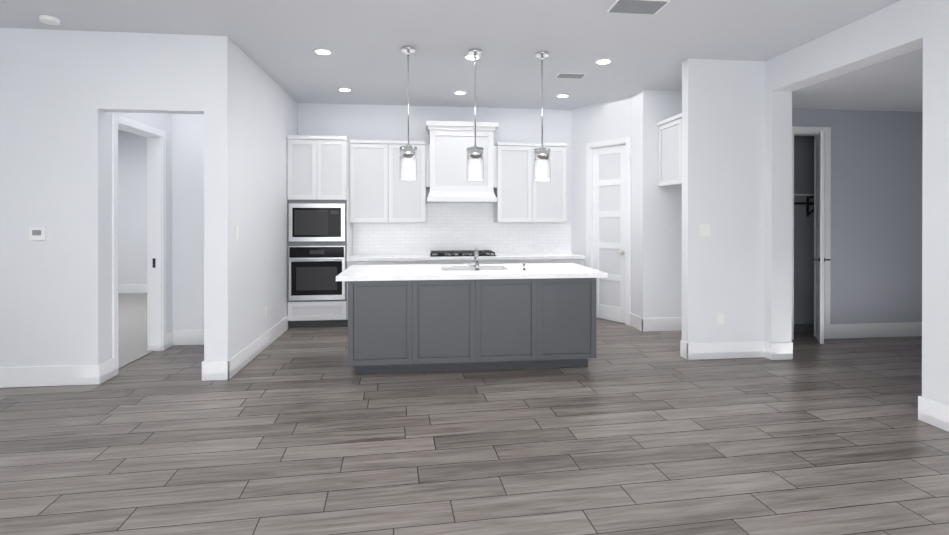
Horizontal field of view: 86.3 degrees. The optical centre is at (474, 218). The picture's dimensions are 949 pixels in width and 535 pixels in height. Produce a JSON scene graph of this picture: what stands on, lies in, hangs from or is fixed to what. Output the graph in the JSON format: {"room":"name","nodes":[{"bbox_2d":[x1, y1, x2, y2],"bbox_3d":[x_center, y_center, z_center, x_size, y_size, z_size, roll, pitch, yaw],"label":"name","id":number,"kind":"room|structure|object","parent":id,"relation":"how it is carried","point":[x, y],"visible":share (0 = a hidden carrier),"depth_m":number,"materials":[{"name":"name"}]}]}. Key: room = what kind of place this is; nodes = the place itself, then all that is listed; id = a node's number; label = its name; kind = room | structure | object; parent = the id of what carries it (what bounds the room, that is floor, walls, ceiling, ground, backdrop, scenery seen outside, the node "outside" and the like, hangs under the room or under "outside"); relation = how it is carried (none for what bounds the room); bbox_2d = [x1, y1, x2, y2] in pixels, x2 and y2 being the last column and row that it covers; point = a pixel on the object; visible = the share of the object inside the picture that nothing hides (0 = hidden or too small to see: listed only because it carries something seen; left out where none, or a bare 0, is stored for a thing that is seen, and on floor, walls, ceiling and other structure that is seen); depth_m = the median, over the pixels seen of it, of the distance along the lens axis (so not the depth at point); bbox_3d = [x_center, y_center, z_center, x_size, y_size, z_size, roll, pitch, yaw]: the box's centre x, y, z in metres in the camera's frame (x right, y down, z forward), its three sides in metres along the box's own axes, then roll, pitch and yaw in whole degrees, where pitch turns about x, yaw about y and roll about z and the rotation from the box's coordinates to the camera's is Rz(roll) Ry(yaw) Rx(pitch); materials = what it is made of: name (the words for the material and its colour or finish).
{"room":"kitchen","nodes":[
{"label":"kitchen","id":0,"kind":"room"},
{"bbox_2d":[0,28,203,366],"bbox_3d":[-4.705,-0.092,4.287,4.640,3.050,0.140,0,0,-6],"label":"wall","id":1,"kind":"structure","parent":0,"point":[63,93],"depth_m":4.35,"materials":[{"name":"paint"}]},
{"bbox_2d":[29,227,45,239],"bbox_3d":[-3.722,0.128,4.312,0.120,0.110,0.024,0,0,-6],"label":"thermostat","id":2,"kind":"object","parent":1,"relation":"attached to","point":[37,233],"visible":0.98,"depth_m":4.30,"materials":[{"name":"white plastic"}]},
{"bbox_2d":[0,362,103,387],"bbox_3d":[-4.097,1.348,4.280,1.726,0.170,0.016,0,0,-6],"label":"baseboard","id":3,"kind":"structure","parent":1,"relation":"attached to","point":[33,376],"depth_m":4.33,"materials":[{"name":"paint"}]},
{"bbox_2d":[118,132,146,284],"bbox_3d":[-5.755,-0.108,9.704,3.450,3.050,0.140,0,0,-6],"label":"wall","id":4,"kind":"structure","parent":0,"point":[132,208],"depth_m":9.54,"materials":[{"name":"paint"}]},
{"bbox_2d":[118,284,146,292],"bbox_3d":[-5.721,1.332,9.633,3.460,0.170,0.016,0,0,-6],"label":"baseboard","id":5,"kind":"structure","parent":4,"relation":"attached to","point":[136,288],"depth_m":9.55,"materials":[{"name":"paint"}]},
{"bbox_2d":[108,112,171,359],"bbox_3d":[-3.407,-0.094,5.100,0.140,3.050,1.190,0,0,-6],"label":"wall","id":6,"kind":"structure","parent":0,"point":[162,121],"depth_m":5.46,"materials":[{"name":"paint"}]},
{"bbox_2d":[112,114,165,375],"bbox_3d":[-3.394,0.241,5.047,0.157,2.380,0.960,0,0,-6],"label":"door frame","id":7,"kind":"structure","parent":6,"relation":"attached to","point":[156,290],"depth_m":5.44,"materials":[{"name":"paint"}]},
{"bbox_2d":[153,258,155,267],"bbox_3d":[-3.445,0.480,5.441,0.030,0.100,0.002,0,0,-6],"label":"strike plate","id":8,"kind":"object","parent":7,"relation":"attached to","point":[154,262],"visible":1,"depth_m":5.44,"materials":[{"name":"black metal"}]},
{"bbox_2d":[172,114,203,329],"bbox_3d":[-3.048,-0.097,5.809,1.010,3.050,0.140,0,0,-6],"label":"wall","id":9,"kind":"structure","parent":0,"point":[187,221],"depth_m":5.72,"materials":[{"name":"paint"}]},
{"bbox_2d":[168,330,203,347],"bbox_3d":[-2.985,1.344,5.742,0.840,0.170,0.016,0,0,-6],"label":"baseboard","id":10,"kind":"structure","parent":9,"relation":"attached to","point":[175,337],"depth_m":5.70,"materials":[{"name":"paint"}]},
{"bbox_2d":[204,35,297,360],"bbox_3d":[-2.439,-0.097,5.801,0.200,3.050,2.650,0,0,-6],"label":"wall","id":11,"kind":"structure","parent":0,"point":[250,114],"depth_m":4.88,"materials":[{"name":"paint"}]},
{"bbox_2d":[202,361,223,380],"bbox_3d":[-2.472,1.346,5.130,0.016,0.170,1.346,0,0,-6],"label":"baseboard","id":12,"kind":"structure","parent":11,"relation":"attached to","point":[209,369],"depth_m":4.47,"materials":[{"name":"paint"}]},
{"bbox_2d":[235,226,238,238],"bbox_3d":[-2.212,0.132,4.715,0.008,0.120,0.075,0,0,-6],"label":"light switch","id":13,"kind":"object","parent":11,"relation":"attached to","point":[236,232],"visible":0.96,"depth_m":4.71,"materials":[{"name":"white plastic"}]},
{"bbox_2d":[224,316,287,379],"bbox_3d":[-2.296,1.344,5.501,0.016,0.170,2.046,0,0,-6],"label":"baseboard","id":14,"kind":"structure","parent":11,"relation":"attached to","point":[241,359],"depth_m":5.15,"materials":[{"name":"paint"}]},
{"bbox_2d":[264,306,266,317],"bbox_3d":[-2.309,1.029,5.593,0.007,0.120,0.075,0,0,-6],"label":"electrical outlet","id":15,"kind":"object","parent":11,"relation":"attached to","point":[265,311],"visible":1,"depth_m":5.58,"materials":[{"name":"white plastic"}]},
{"bbox_2d":[298,103,571,252],"bbox_3d":[0.120,-0.102,7.489,5.660,3.050,0.140,0,0,-6],"label":"wall","id":16,"kind":"structure","parent":0,"point":[369,122],"depth_m":7.32,"materials":[{"name":"paint"}]},
{"bbox_2d":[350,140,425,222],"bbox_3d":[-1.202,-0.508,7.096,1.031,1.125,0.343,0,0,-6],"label":"upper cabinet","id":17,"kind":"object","parent":16,"relation":"attached to","point":[381,190],"visible":0.98,"depth_m":6.94,"materials":[{"name":"white wood"}]},
{"bbox_2d":[353,190,570,253],"bbox_3d":[-0.146,0.046,7.383,3.193,0.924,0.009,0,0,-6],"label":"backsplash","id":18,"kind":"structure","parent":16,"relation":"attached to","point":[444,227],"depth_m":7.37,"materials":[{"name":"tile"}]},
{"bbox_2d":[426,121,498,202],"bbox_3d":[-0.185,-0.773,7.140,0.995,1.105,0.478,0,0,-6],"label":"range hood","id":19,"kind":"object","parent":16,"relation":"attached to","point":[450,143],"visible":1,"depth_m":6.96,"materials":[{"name":"white wood"}]},
{"bbox_2d":[494,142,566,221],"bbox_3d":[0.799,-0.509,7.318,0.998,1.125,0.343,0,0,-6],"label":"upper cabinet","id":20,"kind":"object","parent":16,"relation":"attached to","point":[521,195],"visible":0.94,"depth_m":7.16,"materials":[{"name":"white wood"}]},
{"bbox_2d":[0,0,900,131],"bbox_3d":[-0.316,-1.666,3.894,14.400,0.100,14.000,0,0,-6],"label":"ceiling","id":21,"kind":"structure","parent":0,"point":[278,42],"depth_m":4.50,"materials":[{"name":"paint"}]},
{"bbox_2d":[39,15,60,24],"bbox_3d":[-3.425,-1.599,4.082,0.139,0.034,0.139,0,0,-6],"label":"smoke detector","id":22,"kind":"object","parent":21,"relation":"attached to","point":[48,19],"visible":1,"depth_m":4.05,"materials":[{"name":"white plastic"}]},
{"bbox_2d":[314,48,331,54],"bbox_3d":[-1.463,-1.611,4.894,0.170,0.014,0.170,0,0,-6],"label":"recessed light","id":23,"kind":"object","parent":21,"relation":"in","point":[322,51],"visible":0.94,"depth_m":4.87,"materials":[{"name":"paint"}]},
{"bbox_2d":[338,88,351,91],"bbox_3d":[-1.625,-1.616,6.355,0.170,0.014,0.170,0,0,-6],"label":"recessed light","id":24,"kind":"object","parent":21,"relation":"in","point":[345,89],"visible":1,"depth_m":6.32,"materials":[{"name":"paint"}]},
{"bbox_2d":[400,46,416,180],"bbox_3d":[-0.629,-0.988,4.817,0.166,1.260,0.166,0,0,-6],"label":"pendant light","id":25,"kind":"object","parent":21,"relation":"hanging from","point":[408,161],"visible":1,"depth_m":4.77,"materials":[{"name":"white glass"}]},
{"bbox_2d":[454,91,466,94],"bbox_3d":[-0.184,-1.616,6.515,0.170,0.014,0.170,0,0,-6],"label":"recessed light","id":26,"kind":"object","parent":21,"relation":"in","point":[460,92],"visible":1,"depth_m":6.47,"materials":[{"name":"paint"}]},
{"bbox_2d":[464,54,480,59],"bbox_3d":[-0.022,-1.612,5.054,0.170,0.014,0.170,0,0,-6],"label":"recessed light","id":27,"kind":"object","parent":21,"relation":"in","point":[468,57],"visible":0.71,"depth_m":5.05,"materials":[{"name":"paint"}]},
{"bbox_2d":[467,49,483,181],"bbox_3d":[0.007,-0.989,4.888,0.166,1.260,0.166,0,0,-6],"label":"pendant light","id":28,"kind":"object","parent":21,"relation":"hanging from","point":[475,162],"visible":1,"depth_m":4.84,"materials":[{"name":"silver metal"}]},
{"bbox_2d":[534,51,550,181],"bbox_3d":[0.663,-0.989,4.961,0.166,1.260,0.166,0,0,-6],"label":"pendant light","id":29,"kind":"object","parent":21,"relation":"hanging from","point":[542,163],"visible":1,"depth_m":4.91,"materials":[{"name":"silver metal"}]},
{"bbox_2d":[556,94,568,97],"bbox_3d":[1.163,-1.617,6.665,0.170,0.014,0.170,0,0,-6],"label":"recessed light","id":30,"kind":"object","parent":21,"relation":"in","point":[562,95],"visible":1,"depth_m":6.63,"materials":[{"name":"paint"}]},
{"bbox_2d":[555,73,586,77],"bbox_3d":[1.090,-1.615,5.731,0.320,0.012,0.170,0,0,-6],"label":"ceiling vent","id":31,"kind":"object","parent":21,"relation":"in","point":[569,75],"visible":0.96,"depth_m":5.70,"materials":[{"name":"metal"}]},
{"bbox_2d":[595,58,611,64],"bbox_3d":[1.325,-1.612,5.204,0.170,0.014,0.170,0,0,-6],"label":"recessed light","id":32,"kind":"object","parent":21,"relation":"in","point":[603,61],"visible":0.98,"depth_m":5.18,"materials":[{"name":"paint"}]},
{"bbox_2d":[606,0,670,13],"bbox_3d":[1.239,-1.609,3.846,0.400,0.012,0.250,0,0,-6],"label":"ceiling vent","id":33,"kind":"object","parent":21,"relation":"in","point":[639,6],"visible":1,"depth_m":3.83,"materials":[{"name":"metal"}]},
{"bbox_2d":[0,318,948,534],"bbox_3d":[-0.316,1.484,3.904,14.400,0.100,14.000,0,0,-6],"label":"floor","id":34,"kind":"structure","parent":0,"point":[629,430],"depth_m":3.19,"materials":[{"name":"brown wood"}]},
{"bbox_2d":[118,293,153,368],"bbox_3d":[-5.407,1.419,6.980,3.560,0.012,5.360,0,0,-6],"label":"floor carpet","id":35,"kind":"object","parent":34,"relation":"on","point":[132,327],"depth_m":6.57,"materials":[{"name":"grey carpet"}]},
{"bbox_2d":[287,135,352,327],"bbox_3d":[-2.069,0.175,6.824,0.750,2.499,0.697,0,0,-6],"label":"tall cabinet","id":36,"kind":"object","parent":34,"relation":"on","point":[320,236],"visible":0.98,"depth_m":6.55,"materials":[{"name":"wood"}]},
{"bbox_2d":[347,260,386,319],"bbox_3d":[-1.441,0.990,6.936,0.517,0.869,0.618,0,0,-6],"label":"base cabinet","id":37,"kind":"object","parent":34,"relation":"on","point":[349,262],"depth_m":6.62,"materials":[{"name":"wood"}]},
{"bbox_2d":[347,252,584,259],"bbox_3d":[-0.111,0.532,7.067,3.192,0.045,0.648,0,0,-6],"label":"countertop","id":38,"kind":"structure","parent":37,"relation":"on","point":[499,256],"depth_m":6.82,"materials":[{"name":"white stone"}]},
{"bbox_2d":[429,250,495,255],"bbox_3d":[-0.176,0.485,7.081,0.900,0.048,0.490,0,0,-6],"label":"cooktop","id":39,"kind":"object","parent":38,"relation":"in","point":[466,253],"visible":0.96,"depth_m":7.01,"materials":[{"name":"black metal"}]},
{"bbox_2d":[387,260,422,264],"bbox_3d":[-1.019,0.989,6.983,0.578,0.869,0.618,0,0,-6],"label":"base cabinet","id":40,"kind":"object","parent":34,"relation":"on","point":[389,262],"depth_m":6.68,"materials":[{"name":"wood"}]},
{"bbox_2d":[423,260,458,263],"bbox_3d":[-0.565,0.989,7.033,0.578,0.869,0.618,0,0,-6],"label":"base cabinet","id":41,"kind":"object","parent":34,"relation":"on","point":[424,261],"depth_m":6.74,"materials":[{"name":"wood"}]},
{"bbox_2d":[348,267,595,373],"bbox_3d":[-0.043,0.995,5.165,2.320,0.869,0.950,0,0,-6],"label":"kitchen island","id":42,"kind":"object","parent":34,"relation":"on","point":[430,318],"depth_m":4.70,"materials":[{"name":"wood"}]},
{"bbox_2d":[336,263,607,282],"bbox_3d":[-0.046,0.538,5.189,2.520,0.045,1.060,0,0,-6],"label":"island countertop","id":43,"kind":"structure","parent":42,"relation":"on","point":[356,273],"depth_m":4.84,"materials":[{"name":"white stone"}]},
{"bbox_2d":[464,248,479,270],"bbox_3d":[-0.033,0.404,5.047,0.162,0.222,0.192,0,0,-6],"label":"faucet","id":44,"kind":"object","parent":43,"relation":"on","point":[476,265],"visible":1,"depth_m":4.97,"materials":[{"name":"silver metal"}]},
{"bbox_2d":[459,260,490,263],"bbox_3d":[-0.112,0.989,7.083,0.578,0.869,0.618,0,0,-6],"label":"base cabinet","id":45,"kind":"object","parent":34,"relation":"on","point":[460,261],"depth_m":6.78,"materials":[{"name":"wood"}]},
{"bbox_2d":[491,260,522,263],"bbox_3d":[0.341,0.989,7.134,0.578,0.869,0.618,0,0,-6],"label":"base cabinet","id":46,"kind":"object","parent":34,"relation":"on","point":[492,261],"depth_m":6.83,"materials":[{"name":"wood"}]},
{"bbox_2d":[523,260,558,262],"bbox_3d":[0.794,0.989,7.184,0.578,0.869,0.618,0,0,-6],"label":"base cabinet","id":47,"kind":"object","parent":34,"relation":"on","point":[527,261],"depth_m":6.88,"materials":[{"name":"wood"}]},
{"bbox_2d":[559,260,583,265],"bbox_3d":[1.217,0.989,7.231,0.517,0.869,0.618,0,0,-6],"label":"base cabinet","id":48,"kind":"object","parent":34,"relation":"on","point":[581,262],"depth_m":6.94,"materials":[{"name":"wood"}]},
{"bbox_2d":[571,90,681,317],"bbox_3d":[2.146,-0.100,7.055,1.290,3.050,1.329,0,0,-6],"label":"wall","id":49,"kind":"structure","parent":0,"point":[656,250],"depth_m":6.43,"materials":[{"name":"paint"}]},
{"bbox_2d":[593,145,625,322],"bbox_3d":[1.891,0.209,7.066,0.327,2.419,0.518,0,0,-6],"label":"pantry door","id":50,"kind":"structure","parent":49,"relation":"in","point":[609,210],"depth_m":7.05,"materials":[{"name":"paint"}]},
{"bbox_2d":[588,137,630,324],"bbox_3d":[1.897,0.170,7.041,0.433,2.510,0.651,0,0,-6],"label":"door frame","id":51,"kind":"structure","parent":49,"relation":"attached to","point":[626,141],"depth_m":6.77,"materials":[{"name":"paint"}]},
{"bbox_2d":[630,313,639,329],"bbox_3d":[2.098,1.341,6.564,0.020,0.170,0.357,0,0,-6],"label":"baseboard","id":52,"kind":"structure","parent":49,"relation":"attached to","point":[634,319],"depth_m":6.57,"materials":[{"name":"paint"}]},
{"bbox_2d":[640,317,681,331],"bbox_3d":[2.486,1.342,6.420,0.756,0.170,0.016,0,0,-6],"label":"baseboard","id":53,"kind":"structure","parent":49,"relation":"attached to","point":[671,323],"depth_m":6.40,"materials":[{"name":"paint"}]},
{"bbox_2d":[657,113,681,186],"bbox_3d":[2.646,-0.807,5.871,0.553,0.810,1.126,0,0,-6],"label":"upper cabinet","id":54,"kind":"object","parent":49,"relation":"attached to","point":[670,152],"visible":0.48,"depth_m":6.12,"materials":[{"name":"white wood"}]},
{"bbox_2d":[682,59,764,342],"bbox_3d":[2.574,-0.095,5.236,0.840,3.050,0.120,0,0,-6],"label":"wall","id":55,"kind":"structure","parent":0,"point":[723,156],"depth_m":5.18,"materials":[{"name":"paint"}]},
{"bbox_2d":[699,224,710,235],"bbox_3d":[2.343,0.120,5.145,0.120,0.120,0.008,0,0,-6],"label":"light switch","id":56,"kind":"object","parent":55,"relation":"attached to","point":[704,229],"visible":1,"depth_m":5.14,"materials":[{"name":"white plastic"}]},
{"bbox_2d":[717,312,723,323],"bbox_3d":[2.512,1.020,5.167,0.075,0.120,0.007,0,0,-6],"label":"outlet","id":57,"kind":"object","parent":55,"relation":"attached to","point":[720,317],"visible":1,"depth_m":5.17,"materials":[{"name":"white plastic"}]},
{"bbox_2d":[684,341,771,359],"bbox_3d":[2.574,1.345,5.170,0.856,0.170,0.060,0,0,-6],"label":"baseboard","id":58,"kind":"structure","parent":55,"relation":"attached to","point":[736,349],"depth_m":5.16,"materials":[{"name":"paint"}]},
{"bbox_2d":[765,0,948,405],"bbox_3d":[3.381,-0.087,2.775,0.220,3.050,9.950,0,0,-6],"label":"wall","id":59,"kind":"structure","parent":0,"point":[901,27],"depth_m":3.86,"materials":[{"name":"paint"}]},
{"bbox_2d":[772,342,792,359],"bbox_3d":[3.194,1.344,5.518,0.020,0.170,0.766,0,0,-6],"label":"baseboard","id":60,"kind":"structure","parent":59,"relation":"attached to","point":[784,350],"depth_m":5.13,"materials":[{"name":"paint"}]},
{"bbox_2d":[918,396,948,431],"bbox_3d":[3.490,1.359,0.732,0.016,0.170,5.796,0,0,-6],"label":"baseboard","id":61,"kind":"structure","parent":59,"relation":"attached to","point":[933,413],"depth_m":3.50,"materials":[{"name":"paint"}]},
{"bbox_2d":[792,109,922,323],"bbox_3d":[4.539,-0.097,6.119,2.820,3.050,0.140,0,0,-6],"label":"wall","id":62,"kind":"structure","parent":0,"point":[876,226],"depth_m":6.04,"materials":[{"name":"paint"}]},
{"bbox_2d":[794,194,813,216],"bbox_3d":[3.991,-0.169,6.615,1.836,0.290,0.348,0,0,-6],"label":"closet shelf","id":63,"kind":"object","parent":62,"relation":"attached to","point":[807,203],"visible":0.15,"depth_m":6.54,"materials":[{"name":"paint"}]},
{"bbox_2d":[792,126,830,339],"bbox_3d":[3.943,0.173,6.045,0.540,2.510,0.157,0,0,-6],"label":"door frame","id":64,"kind":"structure","parent":62,"relation":"attached to","point":[799,131],"depth_m":5.99,"materials":[{"name":"paint"}]},
{"bbox_2d":[812,131,829,343],"bbox_3d":[4.008,0.213,5.889,0.273,2.418,0.339,0,0,-6],"label":"closet door","id":65,"kind":"structure","parent":62,"relation":"in","point":[820,259],"depth_m":5.75,"materials":[{"name":"paint"}]},
{"bbox_2d":[830,322,921,338],"bbox_3d":[5.074,1.343,6.104,1.720,0.170,0.016,0,0,-6],"label":"baseboard","id":66,"kind":"structure","parent":62,"relation":"attached to","point":[904,329],"depth_m":6.07,"materials":[{"name":"paint"}]},
{"bbox_2d":[792,48,922,111],"bbox_3d":[4.800,-1.326,3.860,2.840,0.080,4.400,0,0,-6],"label":"ceiling","id":67,"kind":"structure","parent":0,"point":[894,84],"depth_m":5.06,"materials":[{"name":"paint"}]}
]}

